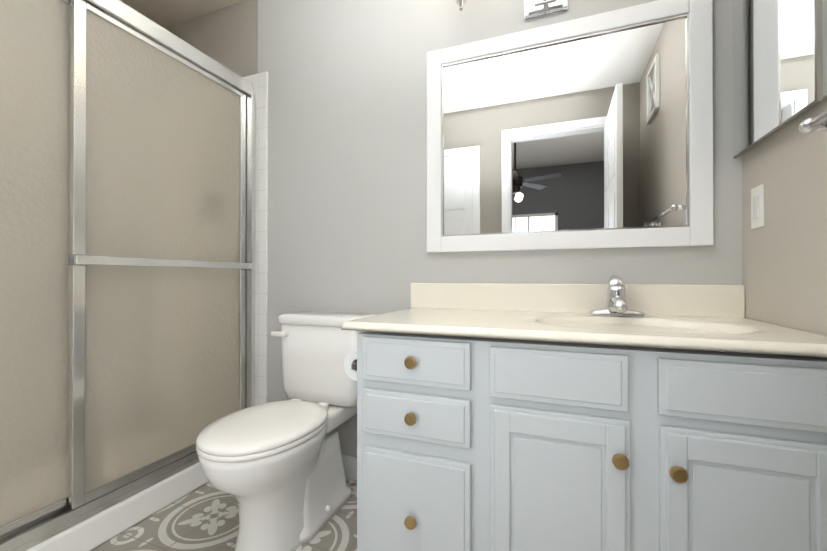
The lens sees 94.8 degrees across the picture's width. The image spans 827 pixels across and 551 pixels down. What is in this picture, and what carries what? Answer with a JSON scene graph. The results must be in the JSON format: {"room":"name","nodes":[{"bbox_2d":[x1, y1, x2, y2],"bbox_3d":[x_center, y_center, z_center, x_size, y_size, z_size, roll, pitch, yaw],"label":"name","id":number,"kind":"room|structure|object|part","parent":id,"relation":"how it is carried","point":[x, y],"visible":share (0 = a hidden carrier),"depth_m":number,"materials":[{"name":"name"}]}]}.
{"room":"bathroom","nodes":[
{"label":"bathroom","id":0,"kind":"room"},
{"bbox_2d":[120,0,246,27],"bbox_3d":[-1.632,-1.500,1.378,0.930,0.050,1.970,0,0,21],"label":"ceiling","id":1,"kind":"structure","parent":0,"point":[165,13],"depth_m":2.10,"materials":[{"name":"beige paint"}]},
{"bbox_2d":[91,478,356,550],"bbox_3d":[-0.597,0.979,0.969,3.150,0.050,1.970,0,0,21],"label":"floor","id":2,"kind":"structure","parent":0,"point":[204,517],"depth_m":1.43,"materials":[{"name":"tile"}]},
{"bbox_2d":[0,0,267,550],"bbox_3d":[-1.486,-0.054,1.428,0.960,2.020,1.558,0,0,21],"label":"shower","id":3,"kind":"object","parent":2,"relation":"on","point":[133,253],"visible":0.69,"depth_m":1.41,"materials":[{"name":"glass"}]},
{"bbox_3d":[-1.290,-0.087,1.008,0.005,1.682,0.735,0,0,21],"label":"panel glass","id":4,"kind":"part","parent":3,"relation":"part of","materials":[{"name":"beige glass"}]},
{"bbox_3d":[-1.290,-0.081,1.008,0.022,1.730,0.827,0,0,21],"label":"panel frame","id":5,"kind":"part","parent":3,"relation":"part of","materials":[{"name":"silver metal"}]},
{"bbox_3d":[-1.018,-0.078,1.632,0.022,1.730,0.751,0,0,21],"label":"panel frame","id":6,"kind":"part","parent":3,"relation":"part of","materials":[{"name":"silver metal"}]},
{"bbox_3d":[-1.018,-0.084,1.632,0.005,1.682,0.687,0,0,21],"label":"panel glass","id":7,"kind":"part","parent":3,"relation":"part of","materials":[{"name":"beige glass"}]},
{"bbox_2d":[196,311,376,550],"bbox_3d":[-0.475,0.563,1.467,0.434,0.786,0.724,0,0,21],"label":"toilet","id":8,"kind":"object","parent":2,"relation":"on","point":[276,469],"visible":0.98,"depth_m":1.36,"materials":[{"name":"white ceramic"}]},
{"bbox_3d":[-0.516,0.530,1.360,0.370,0.049,0.495,0,0,21],"label":"seat","id":9,"kind":"part","parent":8,"relation":"part of","materials":[{"name":"white plastic"}]},
{"bbox_3d":[-0.588,0.257,1.670,0.075,0.028,0.032,0,0,21],"label":"handle","id":10,"kind":"part","parent":8,"relation":"part of","materials":[{"name":"white plastic"}]},
{"bbox_3d":[-0.382,0.364,1.709,0.434,0.387,0.208,0,0,21],"label":"tank","id":11,"kind":"part","parent":8,"relation":"part of","materials":[{"name":"white ceramic"}]},
{"bbox_2d":[341,275,826,550],"bbox_3d":[0.403,0.476,1.209,1.251,0.958,0.602,0,0,21],"label":"bathroom vanity","id":12,"kind":"object","parent":2,"relation":"on","point":[616,413],"visible":1,"depth_m":0.94,"materials":[{"name":"grey paint"}]},
{"bbox_3d":[-0.143,0.300,1.322,0.064,0.050,0.180,0,0,21],"label":"handle","id":13,"kind":"part","parent":12,"relation":"part of","materials":[{"name":"silver metal"}]},
{"bbox_3d":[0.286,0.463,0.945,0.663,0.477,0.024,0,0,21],"label":"knob","id":14,"kind":"part","parent":12,"relation":"part of","materials":[{"name":"gold metal"}]},
{"bbox_2d":[588,275,645,316],"bbox_3d":[0.698,0.068,1.302,0.179,0.142,0.186,0,0,21],"label":"faucet","id":15,"kind":"object","parent":12,"relation":"on","point":[616,298],"depth_m":1.35,"materials":[{"name":"silver metal"}]},
{"bbox_2d":[164,0,742,456],"bbox_3d":[-0.262,-0.257,1.844,3.150,2.430,0.106,0,0,21],"label":"wall","id":16,"kind":"structure","parent":0,"point":[347,155],"depth_m":1.77,"materials":[{"name":"grey paint"}]},
{"bbox_2d":[342,454,356,479],"bbox_3d":[-0.397,0.905,1.832,0.902,0.105,0.013,0,0,21],"label":"baseboard","id":17,"kind":"structure","parent":16,"relation":"attached to","point":[350,464],"depth_m":1.79,"materials":[{"name":"white wood"}]},
{"bbox_2d":[455,0,466,11],"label":"sconce","id":18,"kind":"object","parent":16,"relation":"attached to","point":[460,2],"depth_m":1.49,"materials":[{"name":"silver metal"}]},
{"bbox_2d":[524,0,567,20],"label":"sconce","id":19,"kind":"object","parent":16,"relation":"attached to","point":[534,9],"depth_m":1.48,"materials":[{"name":"silver metal"}]},
{"bbox_2d":[427,0,713,252],"bbox_3d":[0.537,-0.535,1.474,1.021,0.868,0.023,0,0,21],"label":"mirror","id":20,"kind":"object","parent":16,"relation":"attached to","point":[592,131],"visible":0.98,"depth_m":1.44,"materials":[{"name":"painted wood"},{"name":"mirror glass"}]},
{"bbox_2d":[742,96,826,335],"bbox_3d":[0.809,-0.264,0.380,0.100,2.430,1.870,0,0,21],"label":"wall","id":21,"kind":"structure","parent":0,"point":[785,265],"depth_m":1.01,"materials":[{"name":"beige paint"}]},
{"bbox_2d":[751,184,764,228],"bbox_3d":[1.052,-0.209,1.165,0.009,0.128,0.076,0,0,21],"label":"light switch","id":22,"kind":"object","parent":21,"relation":"attached to","point":[757,206],"visible":1,"depth_m":1.15,"materials":[{"name":"white plastic"}]},
{"bbox_2d":[732,0,826,157],"bbox_3d":[0.997,-0.732,1.056,0.032,0.683,0.440,0,0,21],"label":"mirror","id":23,"kind":"object","parent":21,"relation":"attached to","point":[779,56],"visible":0.96,"depth_m":1.02,"materials":[{"name":"white"}]},
{"bbox_2d":[798,110,826,133],"bbox_3d":[0.760,-0.316,0.516,0.087,0.052,0.662,0,0,21],"label":"towel rail","id":24,"kind":"object","parent":21,"relation":"attached to","point":[815,124],"visible":1,"depth_m":0.80,"materials":[{"name":"silver metal"}]}
]}

